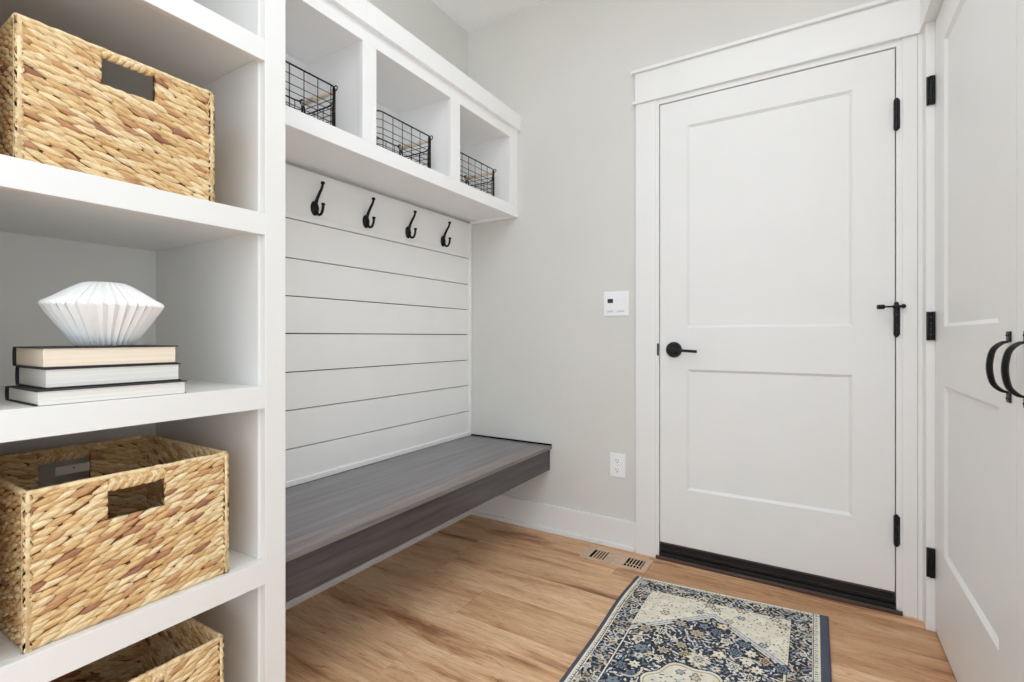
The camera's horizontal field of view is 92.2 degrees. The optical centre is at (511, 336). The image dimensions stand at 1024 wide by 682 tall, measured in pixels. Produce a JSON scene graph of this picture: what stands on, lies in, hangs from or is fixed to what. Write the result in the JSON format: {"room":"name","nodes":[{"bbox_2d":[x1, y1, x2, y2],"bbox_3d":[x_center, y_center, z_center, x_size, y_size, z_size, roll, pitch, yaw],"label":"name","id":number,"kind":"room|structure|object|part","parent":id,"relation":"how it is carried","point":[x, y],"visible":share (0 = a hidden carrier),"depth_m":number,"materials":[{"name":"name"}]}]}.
{"room":"mudroom","nodes":[
{"label":"mudroom","id":0,"kind":"room"},
{"bbox_2d":[285,0,467,486],"bbox_3d":[-1.331,-0.361,1.254,0.120,2.882,4.145,0,0,32],"label":"wall","id":1,"kind":"structure","parent":0,"point":[423,19],"depth_m":2.60,"materials":[{"name":"paint"}]},
{"bbox_2d":[285,510,470,610],"bbox_3d":[-0.648,0.959,2.213,0.040,0.142,1.525,0,0,32],"label":"baseboard","id":2,"kind":"structure","parent":1,"relation":"attached to","point":[311,593],"depth_m":2.19,"materials":[{"name":"paint"}]},
{"bbox_2d":[285,164,471,487],"bbox_3d":[-0.649,-0.040,2.219,0.030,1.226,1.543,0,0,32],"label":"panel","id":3,"kind":"object","parent":1,"relation":"attached to","point":[378,319],"visible":0.56,"depth_m":2.19,"materials":[{"name":"paint"}]},
{"bbox_2d":[311,181,324,215],"bbox_3d":[-0.769,-0.549,1.957,0.051,0.137,0.039,0,0,32],"label":"coat hook","id":4,"kind":"object","parent":3,"relation":"attached to","point":[314,205],"visible":1,"depth_m":1.96,"materials":[{"name":"black metal"}]},
{"bbox_2d":[363,197,375,228],"bbox_3d":[-0.631,-0.549,2.182,0.051,0.137,0.039,0,0,32],"label":"coat hook","id":5,"kind":"object","parent":3,"relation":"attached to","point":[366,222],"visible":1,"depth_m":2.18,"materials":[{"name":"black metal"}]},
{"bbox_2d":[405,210,416,238],"bbox_3d":[-0.491,-0.549,2.410,0.051,0.137,0.039,0,0,32],"label":"coat hook","id":6,"kind":"object","parent":3,"relation":"attached to","point":[408,228],"visible":1,"depth_m":2.41,"materials":[{"name":"black metal"}]},
{"bbox_2d":[441,221,450,246],"bbox_3d":[-0.351,-0.549,2.637,0.051,0.137,0.039,0,0,32],"label":"coat hook","id":7,"kind":"object","parent":3,"relation":"attached to","point":[443,241],"visible":1,"depth_m":2.64,"materials":[{"name":"black metal"}]},
{"bbox_2d":[285,0,520,223],"bbox_3d":[-0.508,-0.931,2.133,0.361,0.554,1.543,0,0,32],"label":"upper cabinet","id":8,"kind":"object","parent":1,"relation":"attached to","point":[374,63],"visible":0.8,"depth_m":2.02,"materials":[{"name":"paint"}]},
{"bbox_2d":[285,60,337,126],"bbox_3d":[-0.795,-0.807,1.674,0.215,0.181,0.331,0,0,32],"label":"wire basket","id":9,"kind":"object","parent":8,"relation":"on","point":[332,92],"visible":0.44,"depth_m":1.75,"materials":[{"name":"black metal"}]},
{"bbox_3d":[-0.713,-0.875,1.807,0.173,0.020,0.020,0,0,32],"label":"handle","id":10,"kind":"part","parent":9,"relation":"part of","materials":[{"name":"brown wood"}]},
{"bbox_3d":[-0.659,-0.898,2.225,0.007,0.368,1.543,0,0,32],"label":"panel","id":11,"kind":"part","parent":8,"relation":"part of","materials":[{"name":"paint"}]},
{"bbox_3d":[-0.525,-1.101,2.143,0.322,0.038,1.543,0,0,32],"label":"panel","id":12,"kind":"part","parent":8,"relation":"part of","materials":[{"name":"paint"}]},
{"bbox_3d":[-0.525,-0.692,2.143,0.322,0.044,1.543,0,0,32],"label":"panel","id":13,"kind":"part","parent":8,"relation":"part of","materials":[{"name":"paint"}]},
{"bbox_2d":[376,110,432,168],"bbox_3d":[-0.526,-0.807,2.112,0.215,0.181,0.331,0,0,32],"label":"wire basket","id":14,"kind":"object","parent":8,"relation":"on","point":[411,145],"visible":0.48,"depth_m":2.17,"materials":[{"name":"black metal"}]},
{"bbox_3d":[-0.444,-0.875,2.245,0.173,0.020,0.020,0,0,32],"label":"handle","id":15,"kind":"part","parent":14,"relation":"part of","materials":[{"name":"brown wood"}]},
{"bbox_3d":[-0.508,-1.167,2.133,0.361,0.083,1.543,0,0,32],"label":"crown","id":16,"kind":"part","parent":8,"relation":"part of","materials":[{"name":"paint"}]},
{"bbox_2d":[460,152,495,195],"bbox_3d":[-0.258,-0.807,2.549,0.215,0.181,0.331,0,0,32],"label":"wire basket","id":17,"kind":"object","parent":8,"relation":"on","point":[492,172],"visible":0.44,"depth_m":2.63,"materials":[{"name":"black metal"}]},
{"bbox_3d":[-0.177,-0.875,2.681,0.173,0.020,0.020,0,0,32],"label":"handle","id":18,"kind":"part","parent":17,"relation":"part of","materials":[{"name":"brown wood"}]},
{"bbox_2d":[285,434,551,602],"bbox_3d":[-0.415,0.636,2.076,0.526,0.138,1.544,0,0,32],"label":"bench","id":19,"kind":"object","parent":1,"relation":"attached to","point":[335,524],"visible":0.7,"depth_m":1.79,"materials":[{"name":"grey wood"}]},
{"bbox_3d":[-0.454,0.583,2.096,0.440,0.018,1.536,0,0,32],"label":"seat","id":20,"kind":"part","parent":19,"relation":"part of","materials":[{"name":"grey wood"}]},
{"bbox_2d":[431,0,547,31],"bbox_3d":[-0.045,-1.832,1.198,2.370,0.100,2.895,0,0,32],"label":"ceiling","id":21,"kind":"structure","parent":0,"point":[471,15],"depth_m":2.68,"materials":[{"name":"paint"}]},
{"bbox_2d":[285,515,956,681],"bbox_3d":[-0.667,1.060,0.108,2.250,0.060,5.224,0,0,32],"label":"floor","id":22,"kind":"structure","parent":0,"point":[476,599],"depth_m":1.82,"materials":[{"name":"brown wood"}]},
{"bbox_2d":[0,0,284,681],"bbox_3d":[-0.974,-0.120,1.162,0.582,2.300,0.597,0,0,32],"label":"shelf unit","id":23,"kind":"object","parent":22,"relation":"on","point":[216,269],"visible":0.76,"depth_m":1.24,"materials":[{"name":"paint"}]},
{"bbox_3d":[-1.220,-0.090,1.311,0.007,2.240,0.474,0,0,32],"label":"panel","id":24,"kind":"part","parent":23,"relation":"part of","materials":[{"name":"paint"}]},
{"bbox_2d":[5,380,186,405],"bbox_3d":[-0.850,0.110,1.019,0.174,0.028,0.247,0,0,32],"label":"book","id":25,"kind":"object","parent":23,"relation":"on","point":[31,396],"visible":0.91,"depth_m":0.94,"materials":[{"name":"paper"}]},
{"bbox_2d":[15,363,180,388],"bbox_3d":[-0.856,0.077,1.029,0.162,0.037,0.226,0,0,32],"label":"book","id":26,"kind":"object","parent":25,"relation":"on","point":[48,378],"visible":0.86,"depth_m":0.96,"materials":[{"name":"paper"}]},
{"bbox_2d":[12,345,177,368],"bbox_3d":[-0.859,0.039,1.025,0.162,0.038,0.224,0,0,32],"label":"book","id":27,"kind":"object","parent":26,"relation":"on","point":[41,357],"visible":0.98,"depth_m":0.96,"materials":[{"name":"paper"}]},
{"bbox_2d":[38,281,163,345],"bbox_3d":[-0.853,-0.046,1.031,0.204,0.131,0.203,0,0,32],"label":"vase","id":28,"kind":"object","parent":27,"relation":"on","point":[89,313],"visible":0.98,"depth_m":0.98,"materials":[{"name":"ceramic"}]},
{"bbox_2d":[0,13,214,201],"bbox_3d":[-0.917,-0.436,1.082,0.343,0.257,0.337,0,0,32],"label":"wicker basket","id":29,"kind":"object","parent":23,"relation":"on","point":[56,110],"visible":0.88,"depth_m":0.95,"materials":[{"name":"wicker"}]},
{"bbox_2d":[0,434,228,653],"bbox_3d":[-0.933,0.413,1.117,0.406,0.286,0.358,0,0,32],"label":"wicker basket","id":30,"kind":"object","parent":23,"relation":"on","point":[149,521],"visible":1,"depth_m":0.99,"materials":[{"name":"wicker"}]},
{"bbox_3d":[-0.988,-0.284,1.169,0.538,0.045,0.474,0,0,32],"label":"shelf","id":31,"kind":"part","parent":23,"relation":"part of","materials":[{"name":"paint"}]},
{"bbox_3d":[-0.988,-0.718,1.169,0.538,0.045,0.474,0,0,32],"label":"shelf","id":32,"kind":"part","parent":23,"relation":"part of","materials":[{"name":"paint"}]},
{"bbox_3d":[-0.988,0.146,1.169,0.538,0.045,0.474,0,0,32],"label":"shelf","id":33,"kind":"part","parent":23,"relation":"part of","materials":[{"name":"paint"}]},
{"bbox_3d":[-0.988,0.580,1.169,0.538,0.045,0.474,0,0,32],"label":"shelf","id":34,"kind":"part","parent":23,"relation":"part of","materials":[{"name":"paint"}]},
{"bbox_2d":[49,617,223,681],"bbox_3d":[-0.939,0.841,1.107,0.406,0.286,0.358,0,0,32],"label":"wicker basket","id":35,"kind":"object","parent":23,"relation":"on","point":[189,650],"visible":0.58,"depth_m":1.23,"materials":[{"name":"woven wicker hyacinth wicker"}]},
{"bbox_3d":[-0.939,0.845,1.107,0.395,0.275,0.349,0,0,32],"label":"frame","id":36,"kind":"part","parent":35,"relation":"part of","materials":[{"name":"beige wicker"}]},
{"bbox_3d":[-0.854,-0.090,1.394,0.545,2.240,0.050,0,0,32],"label":"panel","id":37,"kind":"part","parent":23,"relation":"part of","materials":[{"name":"paint"}]},
{"bbox_2d":[579,546,652,573],"bbox_3d":[0.481,1.027,2.277,0.308,0.005,0.140,0,0,32],"label":"floor vent","id":38,"kind":"object","parent":22,"relation":"in","point":[601,555],"visible":1,"depth_m":2.27,"materials":[{"name":"beige metal"}]},
{"bbox_2d":[559,576,831,681],"bbox_3d":[0.494,1.025,1.379,0.715,0.008,1.413,0,0,32],"label":"area rug","id":39,"kind":"object","parent":22,"relation":"on","point":[655,630],"visible":1,"depth_m":1.64,"materials":[{"name":"fabric"}]},
{"bbox_2d":[468,0,875,521],"bbox_3d":[0.723,-0.361,2.354,2.230,2.882,0.120,0,0,32],"label":"wall","id":40,"kind":"structure","parent":0,"point":[549,366],"depth_m":2.53,"materials":[{"name":"paint"}]},
{"bbox_2d":[471,495,635,552],"bbox_3d":[0.176,0.959,2.604,0.976,0.142,0.027,0,0,32],"label":"baseboard","id":41,"kind":"structure","parent":40,"relation":"attached to","point":[612,532],"depth_m":2.55,"materials":[{"name":"paint"}]},
{"bbox_2d":[604,291,628,315],"bbox_3d":[0.510,-0.161,2.408,0.128,0.120,0.011,0,0,32],"label":"wall control","id":42,"kind":"object","parent":40,"relation":"attached to","point":[616,303],"visible":1,"depth_m":2.41,"materials":[{"name":"white plastic"}]},
{"bbox_2d":[617,295,624,311],"bbox_3d":[0.529,-0.160,2.394,0.041,0.080,0.003,0,0,32],"label":"rocker switch","id":43,"kind":"object","parent":42,"relation":"attached to","point":[620,298],"depth_m":2.39,"materials":[{"name":"white plastic"}]},
{"bbox_2d":[610,452,624,477],"bbox_3d":[0.516,0.629,2.406,0.078,0.116,0.009,0,0,32],"label":"wall outlet","id":44,"kind":"object","parent":40,"relation":"attached to","point":[617,461],"visible":1,"depth_m":2.40,"materials":[{"name":"white plastic"}]},
{"bbox_2d":[614,458,620,463],"bbox_3d":[0.514,0.607,2.404,0.035,0.027,0.003,0,0,32],"label":"receptacle","id":45,"kind":"object","parent":44,"relation":"attached to","point":[616,460],"depth_m":2.40,"materials":[{"name":"plastic"}]},
{"bbox_2d":[614,467,620,472],"bbox_3d":[0.514,0.653,2.404,0.035,0.027,0.003,0,0,32],"label":"receptacle","id":46,"kind":"object","parent":44,"relation":"attached to","point":[616,469],"depth_m":2.40,"materials":[{"name":"plastic"}]},
{"bbox_2d":[636,100,655,556],"bbox_3d":[0.634,-0.036,2.327,0.095,2.133,0.020,0,0,32],"label":"trim","id":47,"kind":"structure","parent":40,"relation":"attached to","point":[645,112],"depth_m":2.32,"materials":[{"name":"paint"}]},
{"bbox_2d":[631,0,922,106],"bbox_3d":[1.034,-1.182,2.072,1.077,0.160,0.036,0,0,32],"label":"trim","id":48,"kind":"structure","parent":40,"relation":"attached to","point":[877,22],"depth_m":2.02,"materials":[{"name":"paint"}]},
{"bbox_2d":[659,551,895,609],"bbox_3d":[1.067,1.014,2.077,0.873,0.033,0.049,0,0,32],"label":"trim","id":49,"kind":"structure","parent":40,"relation":"attached to","point":[846,595],"depth_m":2.02,"materials":[{"name":"black rubber"}]},
{"bbox_2d":[656,39,902,611],"bbox_3d":[1.088,-0.040,2.105,0.932,2.140,0.114,0,0,32],"label":"trim","id":50,"kind":"structure","parent":40,"relation":"attached to","point":[897,45],"depth_m":1.83,"materials":[{"name":"paint"}]},
{"bbox_2d":[656,555,902,615],"bbox_3d":[1.054,1.022,2.050,0.906,0.016,0.010,0,0,32],"label":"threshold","id":51,"kind":"structure","parent":40,"relation":"attached to","point":[810,592],"depth_m":2.01,"materials":[{"name":"brown wood"}]},
{"bbox_2d":[660,49,905,602],"bbox_3d":[1.066,-0.040,2.046,0.899,2.072,0.102,0,0,32],"label":"door","id":52,"kind":"structure","parent":40,"relation":"in","point":[780,313],"depth_m":2.03,"materials":[{"name":"paint"}]},
{"bbox_3d":[0.739,0.060,2.252,0.072,0.072,0.018,0,0,32],"label":"handle","id":53,"kind":"part","parent":52,"relation":"part of","materials":[{"name":"black metal"}]},
{"bbox_3d":[0.765,0.060,2.200,0.122,0.024,0.049,0,0,32],"label":"lever","id":54,"kind":"part","parent":52,"relation":"part of","materials":[{"name":"black metal"}]},
{"bbox_2d":[903,35,917,617],"bbox_3d":[1.467,-0.036,1.816,0.043,2.133,0.020,0,0,32],"label":"trim","id":55,"kind":"structure","parent":40,"relation":"attached to","point":[910,44],"depth_m":1.80,"materials":[{"name":"paint"}]},
{"bbox_3d":[1.075,-0.361,0.868,0.115,2.882,2.045,0,0,32],"label":"wall","id":56,"kind":"structure","parent":0,"visible":0},
{"bbox_2d":[918,21,935,631],"bbox_3d":[1.503,-0.036,1.753,0.082,2.133,0.089,0,0,32],"label":"trim","id":57,"kind":"structure","parent":56,"relation":"attached to","point":[926,40],"depth_m":1.73,"materials":[{"name":"paint"}]},
{"bbox_2d":[919,0,943,31],"bbox_3d":[1.056,-1.182,1.025,0.082,0.160,1.753,0,0,32],"label":"trim","id":58,"kind":"structure","parent":56,"relation":"attached to","point":[930,9],"depth_m":1.69,"materials":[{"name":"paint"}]},
{"bbox_2d":[926,0,1016,681],"bbox_3d":[1.264,-0.038,1.374,0.074,2.117,0.807,0,0,32],"label":"door","id":59,"kind":"structure","parent":56,"relation":"in","point":[972,89],"depth_m":1.30,"materials":[{"name":"paint"}]},
{"bbox_3d":[1.057,0.066,1.071,0.038,0.154,0.023,0,0,32],"label":"pull handle","id":60,"kind":"part","parent":59,"relation":"part of","materials":[{"name":"black metal"}]},
{"bbox_2d":[1001,0,1023,681],"bbox_3d":[0.841,-0.038,0.685,0.074,2.117,0.804,0,0,32],"label":"door","id":61,"kind":"structure","parent":56,"relation":"in","point":[1005,376],"depth_m":1.00,"materials":[{"name":"paint"}]},
{"bbox_3d":[1.003,0.066,0.983,0.038,0.154,0.023,0,0,32],"label":"pull handle","id":62,"kind":"part","parent":61,"relation":"part of","materials":[{"name":"black metal"}]}
]}

